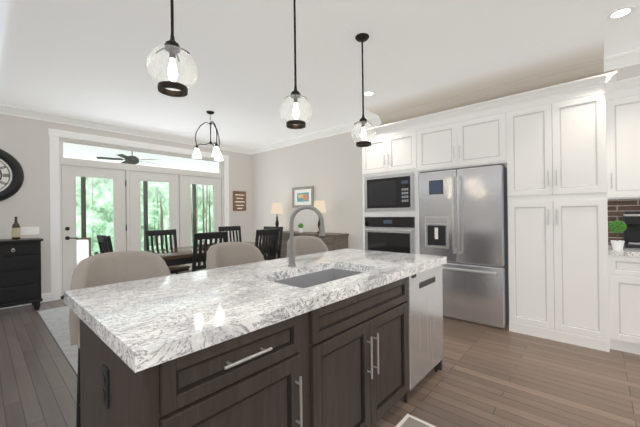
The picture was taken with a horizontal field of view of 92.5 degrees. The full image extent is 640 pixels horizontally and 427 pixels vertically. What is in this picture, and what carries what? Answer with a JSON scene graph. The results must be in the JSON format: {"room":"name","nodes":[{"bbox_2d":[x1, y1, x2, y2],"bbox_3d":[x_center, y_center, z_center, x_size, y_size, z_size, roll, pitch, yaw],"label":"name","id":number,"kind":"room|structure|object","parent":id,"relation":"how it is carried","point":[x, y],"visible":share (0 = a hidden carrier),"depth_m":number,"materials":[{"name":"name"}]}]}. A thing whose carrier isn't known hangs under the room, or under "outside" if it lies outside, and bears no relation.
{"room":"dining room and kitchen","nodes":[
{"label":"dining room and kitchen","id":0,"kind":"room"},
{"bbox_2d":[0,114,251,293],"bbox_3d":[-4.269,-0.092,4.616,0.150,2.850,7.980,-1,0,42],"label":"wall","id":1,"kind":"structure","parent":0,"point":[24,142],"depth_m":4.61,"materials":[{"name":"grey paint"}]},
{"bbox_2d":[0,149,23,200],"bbox_3d":[-4.554,-0.535,4.142,0.062,0.800,0.800,-1,0,42],"label":"wall clock","id":2,"kind":"object","parent":1,"relation":"attached to","point":[11,176],"visible":1,"depth_m":4.33,"materials":[{"name":"black wood"}]},
{"bbox_2d":[0,292,50,308],"bbox_3d":[-5.425,1.280,3.184,0.016,0.128,3.985,-1,0,42],"label":"baseboard","id":3,"kind":"structure","parent":1,"relation":"attached to","point":[46,297],"depth_m":4.60,"materials":[{"name":"white"}]},
{"bbox_2d":[21,227,38,234],"bbox_3d":[-4.257,0.255,4.500,0.014,0.115,0.200,-1,0,42],"label":"switch plate","id":4,"kind":"object","parent":1,"relation":"attached to","point":[29,230],"visible":1,"depth_m":4.48,"materials":[{"name":"white plastic"}]},
{"bbox_2d":[0,104,251,152],"bbox_3d":[-3.096,-1.470,5.761,0.092,0.118,4.170,-1,0,42],"label":"crown molding","id":5,"kind":"structure","parent":1,"relation":"attached to","point":[4,109],"depth_m":5.16,"materials":[{"name":"white paint"}]},
{"bbox_2d":[48,128,228,300],"bbox_3d":[-3.082,0.008,5.802,0.026,2.625,3.080,-1,0,42],"label":"door frame","id":6,"kind":"structure","parent":1,"relation":"attached to","point":[54,135],"depth_m":4.73,"materials":[{"name":"white wood"}]},
{"bbox_2d":[59,137,223,298],"bbox_3d":[-3.140,0.063,5.855,0.159,2.517,2.844,-1,0,42],"label":"door unit","id":7,"kind":"structure","parent":1,"relation":"in","point":[127,196],"depth_m":5.48,"materials":[{"name":"white wood"}]},
{"bbox_2d":[233,191,245,210],"bbox_3d":[-1.875,-0.291,7.148,0.025,0.460,0.350,-1,0,42],"label":"art","id":8,"kind":"object","parent":1,"relation":"attached to","point":[239,200],"visible":1,"depth_m":7.13,"materials":[{"name":"brown wood"}]},
{"bbox_2d":[63,142,218,248],"bbox_3d":[-4.497,-0.039,7.323,3.790,3.000,13.000,-1,0,42],"label":"porch","id":9,"kind":"object","parent":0,"point":[86,152],"depth_m":8.18,"materials":[{"name":"beige"}]},
{"bbox_2d":[77,238,97,264],"bbox_3d":[-4.685,0.918,5.819,0.660,0.855,0.660,-1,0,42],"label":"patio chair","id":10,"kind":"object","parent":9,"relation":"on","point":[84,247],"depth_m":6.04,"materials":[{"name":"white"}]},
{"bbox_2d":[96,151,159,164],"bbox_3d":[-4.309,-1.282,7.010,1.236,0.360,1.293,-1,0,42],"label":"fan","id":11,"kind":"object","parent":9,"relation":"hanging from","point":[128,160],"depth_m":6.87,"materials":[{"name":"black metal"}]},
{"bbox_2d":[0,299,639,426],"bbox_3d":[-0.868,1.315,1.571,9.250,0.060,7.980,-1,0,42],"label":"floor","id":12,"kind":"structure","parent":0,"point":[489,376],"depth_m":2.29,"materials":[{"name":"brown wood"}]},
{"bbox_2d":[0,238,42,309],"bbox_3d":[-4.363,0.845,3.989,0.479,0.975,1.100,-1,0,42],"label":"dresser","id":13,"kind":"object","parent":12,"relation":"on","point":[20,271],"visible":1,"depth_m":4.08,"materials":[{"name":"black wood"}]},
{"bbox_2d":[11,217,20,239],"bbox_3d":[-4.184,0.201,4.219,0.088,0.310,0.089,-1,0,42],"label":"decorative bottle","id":14,"kind":"object","parent":13,"relation":"on","point":[16,231],"visible":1,"depth_m":4.20,"materials":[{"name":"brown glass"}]},
{"bbox_2d":[38,306,77,373],"bbox_3d":[-1.572,1.294,4.423,2.910,0.011,3.420,-1,0,42],"label":"rug","id":15,"kind":"object","parent":12,"relation":"on","point":[56,321],"visible":0.21,"depth_m":3.44,"materials":[{"name":"white fabric"}]},
{"bbox_2d":[97,234,112,253],"bbox_3d":[-2.464,0.780,3.909,0.480,1.035,0.530,-1,0,42],"label":"dining chair","id":16,"kind":"object","parent":15,"relation":"on","point":[105,243],"visible":0.27,"depth_m":3.70,"materials":[{"name":"black wood"}]},
{"bbox_2d":[144,229,189,273],"bbox_3d":[-2.392,0.781,4.805,0.530,1.035,0.480,-1,0,42],"label":"dining chair","id":17,"kind":"object","parent":15,"relation":"on","point":[176,269],"visible":0.5,"depth_m":4.88,"materials":[{"name":"black wood"}]},
{"bbox_2d":[178,231,227,273],"bbox_3d":[-1.635,0.770,4.286,0.530,1.035,0.480,-1,0,42],"label":"dining chair","id":18,"kind":"object","parent":15,"relation":"on","point":[205,236],"visible":0.29,"depth_m":4.07,"materials":[{"name":"black wood"}]},
{"bbox_2d":[143,242,278,265],"bbox_3d":[-1.797,0.917,4.769,1.000,0.748,2.200,-1,0,42],"label":"dining table","id":19,"kind":"object","parent":15,"relation":"on","point":[176,256],"visible":0.12,"depth_m":4.19,"materials":[{"name":"brown wood"}]},
{"bbox_2d":[197,240,213,248],"bbox_3d":[-1.804,0.475,4.798,0.330,0.135,0.330,-1,0,42],"label":"centerpiece bowl","id":20,"kind":"object","parent":19,"relation":"on","point":[208,241],"visible":0.52,"depth_m":4.72,"materials":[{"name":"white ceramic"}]},
{"bbox_2d":[218,226,241,241],"bbox_3d":[-1.663,0.774,6.064,0.480,1.035,0.530,-1,0,-44],"label":"dining chair","id":21,"kind":"object","parent":15,"relation":"on","point":[230,228],"visible":0.23,"depth_m":6.26,"materials":[{"name":"black wood"}]},
{"bbox_2d":[255,228,278,259],"bbox_3d":[-1.015,0.764,4.947,0.530,1.035,0.480,-1,0,34],"label":"dining chair","id":22,"kind":"object","parent":15,"relation":"on","point":[270,233],"visible":0.25,"depth_m":4.84,"materials":[{"name":"black wood"}]},
{"bbox_2d":[262,226,282,260],"bbox_3d":[-1.023,0.766,5.611,0.480,1.035,0.530,-1,0,35],"label":"dining chair","id":23,"kind":"object","parent":15,"relation":"on","point":[278,250],"visible":0.25,"depth_m":5.67,"materials":[{"name":"black wood"}]},
{"bbox_2d":[69,251,170,426],"bbox_3d":[-1.103,0.761,1.765,0.468,1.056,0.531,-1,0,42],"label":"stool","id":24,"kind":"object","parent":12,"relation":"on","point":[108,268],"visible":0.35,"depth_m":1.82,"materials":[{"name":"fabric"}]},
{"bbox_2d":[206,242,264,269],"bbox_3d":[-0.596,0.756,2.329,0.468,1.056,0.531,-1,0,40],"label":"stool","id":25,"kind":"object","parent":12,"relation":"on","point":[223,254],"visible":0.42,"depth_m":2.46,"materials":[{"name":"fabric"}]},
{"bbox_2d":[80,260,446,426],"bbox_3d":[-0.029,0.846,1.910,0.854,0.860,2.209,-1,0,42],"label":"kitchen island","id":26,"kind":"object","parent":12,"relation":"on","point":[320,339],"depth_m":1.24,"materials":[{"name":"brown wood"}]},
{"bbox_2d":[64,268,327,375],"bbox_3d":[-0.600,0.393,1.423,1.005,0.054,0.770,-1,0,42],"label":"island countertop","id":27,"kind":"structure","parent":26,"relation":"on","point":[141,322],"depth_m":1.19,"materials":[{"name":"white stone"}]},
{"bbox_2d":[220,256,403,299],"bbox_3d":[-0.095,0.388,1.985,1.005,0.054,0.740,-1,0,42],"label":"island countertop","id":28,"kind":"structure","parent":26,"relation":"on","point":[269,269],"depth_m":1.89,"materials":[{"name":"white stone"}]},
{"bbox_2d":[288,205,324,266],"bbox_3d":[-0.105,0.152,2.106,0.204,0.419,0.218,-1,0,42],"label":"faucet","id":29,"kind":"object","parent":28,"relation":"on","point":[291,225],"visible":1,"depth_m":2.10,"materials":[{"name":"silver metal"}]},
{"bbox_2d":[308,248,446,275],"bbox_3d":[0.403,0.383,2.539,1.005,0.054,0.750,-1,0,42],"label":"island countertop","id":30,"kind":"structure","parent":26,"relation":"on","point":[362,260],"depth_m":2.35,"materials":[{"name":"white stone"}]},
{"bbox_2d":[404,265,442,402],"bbox_3d":[0.557,0.841,2.435,0.622,0.857,0.586,-1,0,42],"label":"dishwasher","id":31,"kind":"object","parent":26,"relation":"in","point":[425,325],"visible":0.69,"depth_m":2.18,"materials":[{"name":"silver metal"}]},
{"bbox_2d":[262,231,348,257],"bbox_3d":[-0.373,0.828,5.980,2.040,0.920,0.415,-1,0,42],"label":"console table","id":32,"kind":"object","parent":12,"relation":"on","point":[335,241],"visible":0.12,"depth_m":5.43,"materials":[{"name":"brown wood"}]},
{"bbox_2d":[271,203,282,226],"bbox_3d":[-0.906,0.075,6.462,0.250,0.600,0.250,-1,0,42],"label":"table lamp","id":33,"kind":"object","parent":32,"relation":"on","point":[276,208],"visible":0.81,"depth_m":6.38,"materials":[{"name":"beige fabric"}]},
{"bbox_2d":[289,223,303,231],"bbox_3d":[-0.471,0.280,6.073,0.369,0.180,0.105,-1,0,42],"label":"potted plant","id":34,"kind":"object","parent":32,"relation":"on","point":[300,226],"visible":0.62,"depth_m":5.95,"materials":[{"name":"white"}]},
{"bbox_2d":[313,200,325,232],"bbox_3d":[-0.006,0.063,5.653,0.250,0.600,0.250,-1,0,42],"label":"table lamp","id":35,"kind":"object","parent":32,"relation":"on","point":[319,205],"visible":0.56,"depth_m":5.57,"materials":[{"name":"beige fabric"}]},
{"bbox_2d":[287,236,328,256],"bbox_3d":[-0.068,0.751,2.932,0.468,1.056,0.531,-1,0,45],"label":"stool","id":36,"kind":"object","parent":12,"relation":"on","point":[304,245],"visible":0.25,"depth_m":3.08,"materials":[{"name":"fabric"}]},
{"bbox_2d":[395,414,435,426],"bbox_3d":[0.475,1.262,1.389,0.610,0.011,0.905,-1,0,42],"label":"kitchen mat","id":37,"kind":"object","parent":12,"relation":"on","point":[407,420],"visible":1,"depth_m":1.84,"materials":[{"name":"white fabric"}]},
{"bbox_2d":[419,164,508,327],"bbox_3d":[1.799,0.364,3.789,0.924,1.786,0.723,-1,0,42],"label":"fridge","id":38,"kind":"object","parent":12,"relation":"on","point":[463,220],"visible":0.79,"depth_m":3.47,"materials":[{"name":"grey metal"}]},
{"bbox_2d":[354,71,639,354],"bbox_3d":[2.249,0.013,3.414,4.022,2.475,0.714,-1,0,42],"label":"kitchen cabinets","id":39,"kind":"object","parent":12,"relation":"on","point":[567,154],"depth_m":2.99,"materials":[{"name":"white wood"}]},
{"bbox_2d":[364,172,414,210],"bbox_3d":[1.086,-0.283,4.390,0.752,0.496,0.474,-1,0,42],"label":"built-in microwave","id":40,"kind":"object","parent":39,"relation":"in","point":[393,192],"visible":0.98,"depth_m":4.19,"materials":[{"name":"grey plastic"}]},
{"bbox_2d":[365,217,414,253],"bbox_3d":[1.105,0.397,4.400,0.752,0.696,0.643,-1,0,42],"label":"wall oven","id":41,"kind":"object","parent":39,"relation":"in","point":[391,234],"visible":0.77,"depth_m":4.18,"materials":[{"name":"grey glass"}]},
{"bbox_2d":[608,220,626,248],"bbox_3d":[2.775,0.196,2.858,0.127,0.266,0.135,-1,0,42],"label":"topiary plant","id":42,"kind":"object","parent":39,"relation":"on","point":[618,226],"visible":1,"depth_m":2.83,"materials":[{"name":"green plant"}]},
{"bbox_2d":[623,211,639,247],"bbox_3d":[3.060,0.153,2.955,0.189,0.346,0.275,-1,0,42],"label":"coffee maker","id":43,"kind":"object","parent":39,"relation":"on","point":[631,232],"visible":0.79,"depth_m":2.94,"materials":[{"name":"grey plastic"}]},
{"bbox_2d":[0,0,639,148],"bbox_3d":[-0.903,-1.583,1.577,9.250,0.085,7.980,-1,0,42],"label":"ceiling","id":44,"kind":"structure","parent":0,"point":[85,59],"depth_m":3.02,"materials":[{"name":"white paint"}]},
{"bbox_2d":[147,0,196,96],"bbox_3d":[-0.727,-1.081,1.504,0.224,0.972,0.224,-1,0,42],"label":"pendant light","id":45,"kind":"object","parent":44,"relation":"hanging from","point":[172,47],"visible":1,"depth_m":1.49,"materials":[{"name":"clear glass"}]},
{"bbox_2d":[192,111,223,160],"bbox_3d":[-1.631,-1.197,4.654,0.458,0.705,0.489,-1,0,42],"label":"chandelier","id":46,"kind":"object","parent":44,"relation":"hanging from","point":[216,154],"visible":1,"depth_m":4.62,"materials":[{"name":"brown metal"}]},
{"bbox_2d":[280,0,311,128],"bbox_3d":[-0.172,-1.087,2.121,0.224,0.972,0.224,-1,0,42],"label":"pendant light","id":47,"kind":"object","parent":44,"relation":"hanging from","point":[295,95],"visible":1,"depth_m":2.11,"materials":[{"name":"clear glass"}]},
{"bbox_2d":[351,33,375,146],"bbox_3d":[0.383,-1.092,2.738,0.224,0.972,0.224,-1,0,42],"label":"pendant light","id":48,"kind":"object","parent":44,"relation":"hanging from","point":[361,37],"visible":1,"depth_m":2.73,"materials":[{"name":"clear glass"}]},
{"bbox_2d":[364,91,374,96],"bbox_3d":[0.641,-1.576,4.035,0.169,0.006,0.169,-1,0,33],"label":"recessed light","id":49,"kind":"object","parent":44,"relation":"in","point":[368,93],"depth_m":4.03,"materials":[{"name":"white"}]},
{"bbox_2d":[606,6,635,19],"bbox_3d":[2.404,-1.601,2.451,0.169,0.006,0.169,-1,0,18],"label":"recessed light","id":50,"kind":"object","parent":44,"relation":"in","point":[622,12],"depth_m":2.45,"materials":[{"name":"white"}]},
{"bbox_2d":[251,64,639,249],"bbox_3d":[1.786,-0.167,4.434,9.100,2.850,0.154,-1,0,42],"label":"wall","id":51,"kind":"structure","parent":0,"point":[329,168],"depth_m":5.93,"materials":[{"name":"grey paint"}]},
{"bbox_2d":[292,186,313,207],"bbox_3d":[-0.351,-0.332,6.233,0.600,0.420,0.030,-1,0,42],"label":"picture frame","id":52,"kind":"object","parent":51,"relation":"attached to","point":[302,196],"visible":0.94,"depth_m":6.23,"materials":[{"name":"brown wood"}]},
{"bbox_2d":[248,49,639,154],"bbox_3d":[1.634,-1.531,4.399,8.950,0.118,0.092,-1,0,42],"label":"crown molding","id":53,"kind":"structure","parent":51,"relation":"attached to","point":[622,60],"depth_m":3.92,"materials":[{"name":"white paint"}]},
{"label":"outside","id":54,"kind":"structure","parent":0,"visible":0},
{"bbox_2d":[76,177,213,255],"bbox_3d":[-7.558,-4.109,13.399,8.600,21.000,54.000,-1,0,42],"label":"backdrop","id":55,"kind":"structure","parent":54,"point":[97,212],"depth_m":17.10,"materials":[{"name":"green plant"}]}
]}

